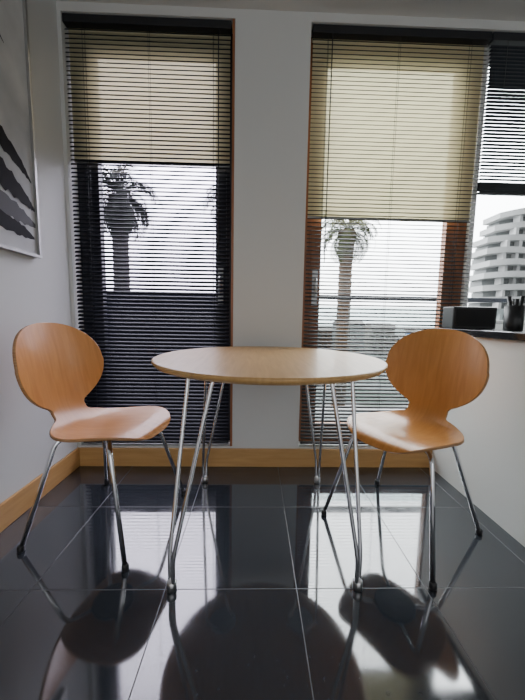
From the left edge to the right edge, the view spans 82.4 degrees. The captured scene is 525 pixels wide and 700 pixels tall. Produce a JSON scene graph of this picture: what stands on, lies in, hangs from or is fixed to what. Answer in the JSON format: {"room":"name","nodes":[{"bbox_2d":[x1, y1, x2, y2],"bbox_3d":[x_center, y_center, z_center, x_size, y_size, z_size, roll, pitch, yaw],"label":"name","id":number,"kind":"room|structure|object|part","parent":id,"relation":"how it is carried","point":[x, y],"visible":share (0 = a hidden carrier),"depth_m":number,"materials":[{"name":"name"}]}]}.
{"room":"dining room","nodes":[
{"label":"dining room","id":0,"kind":"room"},
{"bbox_2d":[0,0,77,503],"bbox_3d":[-1.156,-0.345,-0.374,0.200,2.555,4.585,1,6,-1],"label":"wall","id":1,"kind":"structure","parent":0,"point":[32,290],"depth_m":1.48,"materials":[{"name":"grey paint"}]},
{"bbox_2d":[0,0,41,257],"bbox_3d":[-1.061,-0.994,0.882,0.034,1.215,1.015,1,6,-1],"label":"framed painting","id":2,"kind":"object","parent":1,"relation":"attached to","point":[20,233],"visible":1,"depth_m":1.30,"materials":[{"name":"fabric"}]},
{"bbox_2d":[0,447,79,532],"bbox_3d":[-1.067,0.880,-0.344,0.015,0.115,4.384,1,6,-1],"label":"baseboard","id":3,"kind":"structure","parent":1,"relation":"attached to","point":[13,507],"depth_m":1.44,"materials":[{"name":"brown wood"}]},
{"bbox_2d":[111,407,404,419],"bbox_3d":[0.420,0.717,2.668,8.000,0.100,1.165,1,6,-1],"label":"floor","id":4,"kind":"structure","parent":0,"point":[111,407],"depth_m":3.06,"materials":[{"name":"grey concrete"}]},
{"bbox_2d":[107,291,524,404],"bbox_3d":[0.419,0.030,3.081,7.800,1.180,0.060,1,6,-1],"label":"balcony railing","id":5,"kind":"object","parent":4,"relation":"on","point":[491,300],"visible":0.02,"depth_m":3.01,"materials":[{"name":"black metal"}]},
{"bbox_3d":[-1.590,0.013,3.030,3.700,1.115,0.024,1,6,-1],"label":"solid panel","id":6,"kind":"part","parent":5,"relation":"part of","materials":[{"name":"black"}]},
{"bbox_2d":[0,466,524,699],"bbox_3d":[0.955,1.006,-0.180,4.470,0.100,4.585,1,6,-1],"label":"floor","id":7,"kind":"structure","parent":0,"point":[264,605],"depth_m":1.00,"materials":[{"name":"tile"}]},
{"bbox_2d":[12,322,185,572],"bbox_3d":[-0.704,0.326,1.324,0.551,0.881,0.513,2,6,10],"label":"dining chair","id":8,"kind":"object","parent":7,"relation":"on","point":[56,365],"visible":1,"depth_m":1.30,"materials":[{"name":"brown wood"}]},
{"bbox_3d":[-0.831,0.560,1.234,0.292,0.418,0.021,-4,8,-42],"label":"leg","id":9,"kind":"part","parent":8,"relation":"part of","materials":[{"name":"silver metal"}]},
{"bbox_3d":[-0.784,0.534,1.496,0.021,0.418,0.292,-2,7,-28],"label":"leg","id":10,"kind":"part","parent":8,"relation":"part of","materials":[{"name":"silver metal"}]},
{"bbox_3d":[-0.585,0.568,1.182,0.040,0.423,0.317,-3,7,-33],"label":"leg","id":11,"kind":"part","parent":8,"relation":"part of","materials":[{"name":"silver metal"}]},
{"bbox_3d":[-0.535,0.539,1.460,0.317,0.423,0.040,-3,7,-36],"label":"leg","id":12,"kind":"part","parent":8,"relation":"part of","materials":[{"name":"silver metal"}]},
{"bbox_2d":[151,346,387,593],"bbox_3d":[0.020,0.403,1.312,0.936,0.755,0.936,1,6,-1],"label":"dining table","id":13,"kind":"object","parent":7,"relation":"on","point":[247,365],"visible":1,"depth_m":1.02,"materials":[{"name":"brown wood"}]},
{"bbox_3d":[-0.236,0.435,1.045,0.154,0.725,0.207,7,8,43],"label":"leg","id":14,"kind":"part","parent":13,"relation":"part of","materials":[{"name":"silver metal"}]},
{"bbox_3d":[-0.249,0.380,1.568,0.207,0.725,0.154,7,8,43],"label":"leg","id":15,"kind":"part","parent":13,"relation":"part of","materials":[{"name":"silver metal"}]},
{"bbox_3d":[0.270,0.388,1.576,0.154,0.724,0.190,7,8,43],"label":"leg","id":16,"kind":"part","parent":13,"relation":"part of","materials":[{"name":"silver metal"}]},
{"bbox_3d":[0.282,0.442,1.064,0.190,0.725,0.154,7,8,43],"label":"leg","id":17,"kind":"part","parent":13,"relation":"part of","materials":[{"name":"silver metal"}]},
{"bbox_2d":[321,329,489,590],"bbox_3d":[0.653,0.348,1.338,0.551,0.881,0.513,-4,8,-37],"label":"dining chair","id":18,"kind":"object","parent":7,"relation":"on","point":[438,371],"visible":0.97,"depth_m":1.37,"materials":[{"name":"brown wood"}]},
{"bbox_3d":[0.444,0.564,1.382,0.317,0.423,0.040,2,6,9],"label":"leg","id":19,"kind":"part","parent":18,"relation":"part of","materials":[{"name":"silver metal"}]},
{"bbox_3d":[0.649,0.555,1.528,0.021,0.418,0.292,1,6,1],"label":"leg","id":20,"kind":"part","parent":18,"relation":"part of","materials":[{"name":"silver metal"}]},
{"bbox_3d":[0.616,0.591,1.158,0.040,0.423,0.317,2,6,6],"label":"leg","id":21,"kind":"part","parent":18,"relation":"part of","materials":[{"name":"silver metal"}]},
{"bbox_3d":[0.811,0.580,1.318,0.292,0.418,0.021,3,6,14],"label":"leg","id":22,"kind":"part","parent":18,"relation":"part of","materials":[{"name":"silver metal"}]},
{"bbox_2d":[56,1,524,448],"bbox_3d":[0.925,-0.544,1.861,4.070,2.555,0.200,1,6,-1],"label":"wall","id":23,"kind":"structure","parent":0,"point":[273,47],"depth_m":1.70,"materials":[{"name":"grey paint"}]},
{"bbox_2d":[77,165,96,396],"bbox_3d":[-0.654,-0.610,1.839,0.870,2.385,0.073,1,6,-1],"label":"frame","id":24,"kind":"object","parent":23,"relation":"attached to","point":[78,166],"visible":0.02,"depth_m":1.79,"materials":[{"name":"grey"}]},
{"bbox_2d":[87,34,232,440],"bbox_3d":[-0.603,-0.607,1.825,0.868,2.385,0.105,1,6,-1],"label":"window","id":25,"kind":"structure","parent":23,"relation":"in","point":[89,166],"depth_m":1.81,"materials":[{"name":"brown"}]},
{"bbox_2d":[62,13,231,443],"bbox_3d":[-0.636,-0.602,1.743,0.897,2.371,0.041,1,6,-1],"label":"blind","id":26,"kind":"object","parent":25,"relation":"attached to","point":[123,397],"visible":0.77,"depth_m":1.74,"materials":[{"name":"black"}]},
{"bbox_3d":[-0.657,0.571,1.867,0.889,0.012,0.025,1,6,-1],"label":"rail","id":27,"kind":"part","parent":26,"relation":"part of","materials":[{"name":"black metal"}]},
{"bbox_2d":[69,28,230,167],"bbox_3d":[-0.624,-1.421,1.696,0.880,0.724,0.039,1,6,-1],"label":"roller shade","id":28,"kind":"object","parent":25,"relation":"attached to","point":[70,31],"visible":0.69,"depth_m":1.68,"materials":[{"name":"fabric"}]},
{"bbox_3d":[-0.257,-0.393,1.825,0.032,0.220,0.044,1,6,-1],"label":"handle","id":29,"kind":"part","parent":25,"relation":"part of","materials":[{"name":"silver metal"}]},
{"bbox_2d":[230,19,234,445],"bbox_3d":[-0.174,-0.594,1.773,0.014,2.385,0.084,1,6,-1],"label":"trim","id":30,"kind":"structure","parent":23,"relation":"attached to","point":[233,48],"depth_m":1.71,"materials":[{"name":"brown wood"}]},
{"bbox_2d":[79,447,431,467],"bbox_3d":[-0.025,0.667,1.858,2.174,0.115,0.015,1,6,-1],"label":"baseboard","id":31,"kind":"structure","parent":23,"relation":"attached to","point":[89,456],"depth_m":1.85,"materials":[{"name":"brown wood"}]},
{"bbox_2d":[299,37,359,440],"bbox_3d":[0.718,-0.589,1.875,0.955,2.385,0.073,1,6,-1],"label":"frame","id":32,"kind":"object","parent":23,"relation":"attached to","point":[311,55],"visible":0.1,"depth_m":1.83,"materials":[{"name":"brown wood"}]},
{"bbox_2d":[304,219,466,433],"bbox_3d":[0.769,-0.587,1.861,0.953,2.385,0.105,1,6,-1],"label":"window","id":33,"kind":"structure","parent":23,"relation":"in","point":[312,220],"depth_m":1.87,"materials":[{"name":"brown wood"}]},
{"bbox_3d":[0.323,-0.384,1.841,0.032,0.220,0.044,1,6,-1],"label":"handle","id":34,"kind":"part","parent":33,"relation":"part of","materials":[{"name":"silver metal"}]},
{"bbox_2d":[300,24,491,444],"bbox_3d":[0.749,-0.582,1.779,0.991,2.371,0.041,1,6,-1],"label":"blind","id":35,"kind":"object","parent":33,"relation":"attached to","point":[320,32],"visible":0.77,"depth_m":1.76,"materials":[{"name":"black"}]},
{"bbox_3d":[0.729,0.591,1.903,0.983,0.012,0.020,1,6,-1],"label":"rail","id":36,"kind":"part","parent":35,"relation":"part of","materials":[{"name":"black"}]},
{"bbox_2d":[307,38,483,221],"bbox_3d":[0.759,-1.266,1.746,0.972,0.994,0.039,1,6,-1],"label":"roller shade","id":37,"kind":"object","parent":23,"relation":"attached to","point":[365,112],"visible":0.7,"depth_m":1.73,"materials":[{"name":"fabric"}]},
{"bbox_2d":[466,56,524,323],"bbox_3d":[1.794,-0.937,1.865,1.011,1.551,0.049,1,6,-1],"label":"window","id":38,"kind":"structure","parent":23,"relation":"in","point":[497,321],"depth_m":1.83,"materials":[{"name":"grey metal"}]},
{"bbox_2d":[476,32,524,195],"bbox_3d":[1.791,-1.325,1.727,1.056,0.846,0.040,1,6,-1],"label":"blind","id":39,"kind":"object","parent":38,"relation":"attached to","point":[506,70],"visible":0.99,"depth_m":1.72,"materials":[{"name":"black"}]},
{"bbox_3d":[1.784,-0.910,1.770,1.048,0.012,0.024,1,6,-1],"label":"rail","id":40,"kind":"part","parent":39,"relation":"part of","materials":[{"name":"black"}]},
{"bbox_2d":[488,46,524,329],"bbox_3d":[1.786,-0.942,1.864,1.030,1.645,0.073,1,6,-1],"label":"frame","id":41,"kind":"object","parent":23,"relation":"attached to","point":[498,326],"visible":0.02,"depth_m":1.90,"materials":[{"name":"grey"}]},
{"bbox_2d":[56,0,524,21],"bbox_3d":[1.002,-1.644,-0.458,4.470,0.120,4.585,1,6,-1],"label":"ceiling","id":42,"kind":"structure","parent":0,"point":[504,10],"depth_m":1.58,"materials":[{"name":"grey paint"}]},
{"bbox_2d":[432,337,524,546],"bbox_3d":[1.152,0.426,0.870,0.120,0.840,1.985,1,6,-1],"label":"wall","id":43,"kind":"structure","parent":0,"point":[492,425],"depth_m":1.38,"materials":[{"name":"grey paint"}]},
{"bbox_2d":[437,328,524,340],"bbox_3d":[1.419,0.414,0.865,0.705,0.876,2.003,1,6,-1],"label":"countertop","id":44,"kind":"structure","parent":43,"relation":"on","point":[482,333],"depth_m":1.38,"materials":[{"name":"black stone"}]},
{"bbox_2d":[442,306,496,328],"bbox_3d":[1.193,-0.186,1.734,0.250,0.124,0.102,1,6,-1],"label":"speaker","id":45,"kind":"object","parent":44,"relation":"on","point":[455,317],"visible":0.98,"depth_m":1.68},
{"bbox_2d":[455,309,494,326],"bbox_3d":[1.194,-0.180,1.684,0.220,0.095,0.002,1,6,-1],"label":"grille","id":46,"kind":"object","parent":45,"relation":"attached to","point":[463,317],"depth_m":1.68,"materials":[{"name":"black"}]},
{"bbox_2d":[502,296,524,330],"bbox_3d":[1.191,-0.173,1.419,0.078,0.164,0.078,1,6,-1],"label":"utensil holder","id":47,"kind":"object","parent":44,"relation":"on","point":[514,311],"visible":0.99,"depth_m":1.39,"materials":[{"name":"black metal"}]},
{"label":"outside","id":48,"kind":"structure","parent":0,"visible":0},
{"bbox_2d":[315,325,433,406],"bbox_3d":[14.687,-13.833,212.141,480.000,0.500,416.000,1,6,-1],"label":"ground","id":49,"kind":"structure","parent":48,"point":[318,325],"depth_m":33.59,"materials":[{"name":"grey concrete"}]},
{"bbox_2d":[102,164,161,290],"bbox_3d":[-5.516,-0.079,11.863,2.745,13.332,3.099,4,7,25],"label":"palm tree","id":50,"kind":"object","parent":49,"relation":"on","point":[116,167],"visible":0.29,"depth_m":11.19,"materials":[{"name":"grey plant"}]},
{"bbox_2d":[202,186,215,224],"bbox_3d":[-1.222,-0.014,12.600,2.559,13.195,2.535,1,6,-1],"label":"palm tree","id":51,"kind":"object","parent":49,"relation":"on","point":[214,195],"visible":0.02,"depth_m":11.99,"materials":[{"name":"grey plant"}]},
{"bbox_2d":[319,332,331,348],"bbox_3d":[15.893,-2.424,76.047,5.463,5.304,6.000,1,6,-1],"label":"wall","id":52,"kind":"structure","parent":49,"relation":"on","point":[319,332],"depth_m":73.02,"materials":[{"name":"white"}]},
{"bbox_2d":[332,325,364,352],"bbox_3d":[19.376,-2.382,68.380,5.527,6.945,6.000,1,6,-1],"label":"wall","id":53,"kind":"structure","parent":49,"relation":"on","point":[333,325],"depth_m":65.44,"materials":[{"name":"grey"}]},
{"bbox_2d":[333,321,363,322],"bbox_3d":[19.443,-6.233,67.975,6.127,0.800,6.600,1,6,-1],"label":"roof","id":54,"kind":"structure","parent":53,"relation":"on","point":[334,321],"depth_m":67.31,"materials":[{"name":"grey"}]},
{"bbox_2d":[321,219,381,405],"bbox_3d":[4.241,-0.451,16.068,3.192,13.534,3.339,1,6,-1],"label":"palm tree","id":55,"kind":"object","parent":49,"relation":"on","point":[330,221],"visible":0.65,"depth_m":15.54,"materials":[{"name":"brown plant"}]},
{"bbox_2d":[364,326,394,352],"bbox_3d":[27.874,-2.464,72.619,5.399,6.516,6.000,1,6,-1],"label":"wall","id":56,"kind":"structure","parent":49,"relation":"on","point":[365,326],"depth_m":69.69,"materials":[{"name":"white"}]},
{"bbox_2d":[365,323,395,326],"bbox_3d":[27.938,-6.102,72.237,5.999,0.800,6.600,1,6,-1],"label":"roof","id":57,"kind":"structure","parent":56,"relation":"on","point":[370,323],"depth_m":69.90,"materials":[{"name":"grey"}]},
{"bbox_2d":[468,217,524,319],"bbox_3d":[73.574,-14.630,73.924,40.500,32.025,7.725,1,6,-1],"label":"glazing","id":58,"kind":"object","parent":49,"relation":"on","point":[492,257],"visible":0.16,"depth_m":71.82,"materials":[{"name":"grey glass"}]},
{"bbox_2d":[468,208,524,324],"bbox_3d":[73.639,-15.833,72.101,43.500,31.800,9.900,1,6,-1],"label":"bands","id":59,"kind":"object","parent":58,"relation":"attached to","point":[510,214],"visible":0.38,"depth_m":69.05,"materials":[{"name":"grey concrete"}]},
{"bbox_2d":[492,214,524,320],"bbox_3d":[74.682,-14.202,70.036,40.725,32.025,1.800,1,6,-1],"label":"piers","id":60,"kind":"structure","parent":49,"relation":"on","point":[499,293],"depth_m":68.76,"materials":[{"name":"grey concrete"}]}
]}

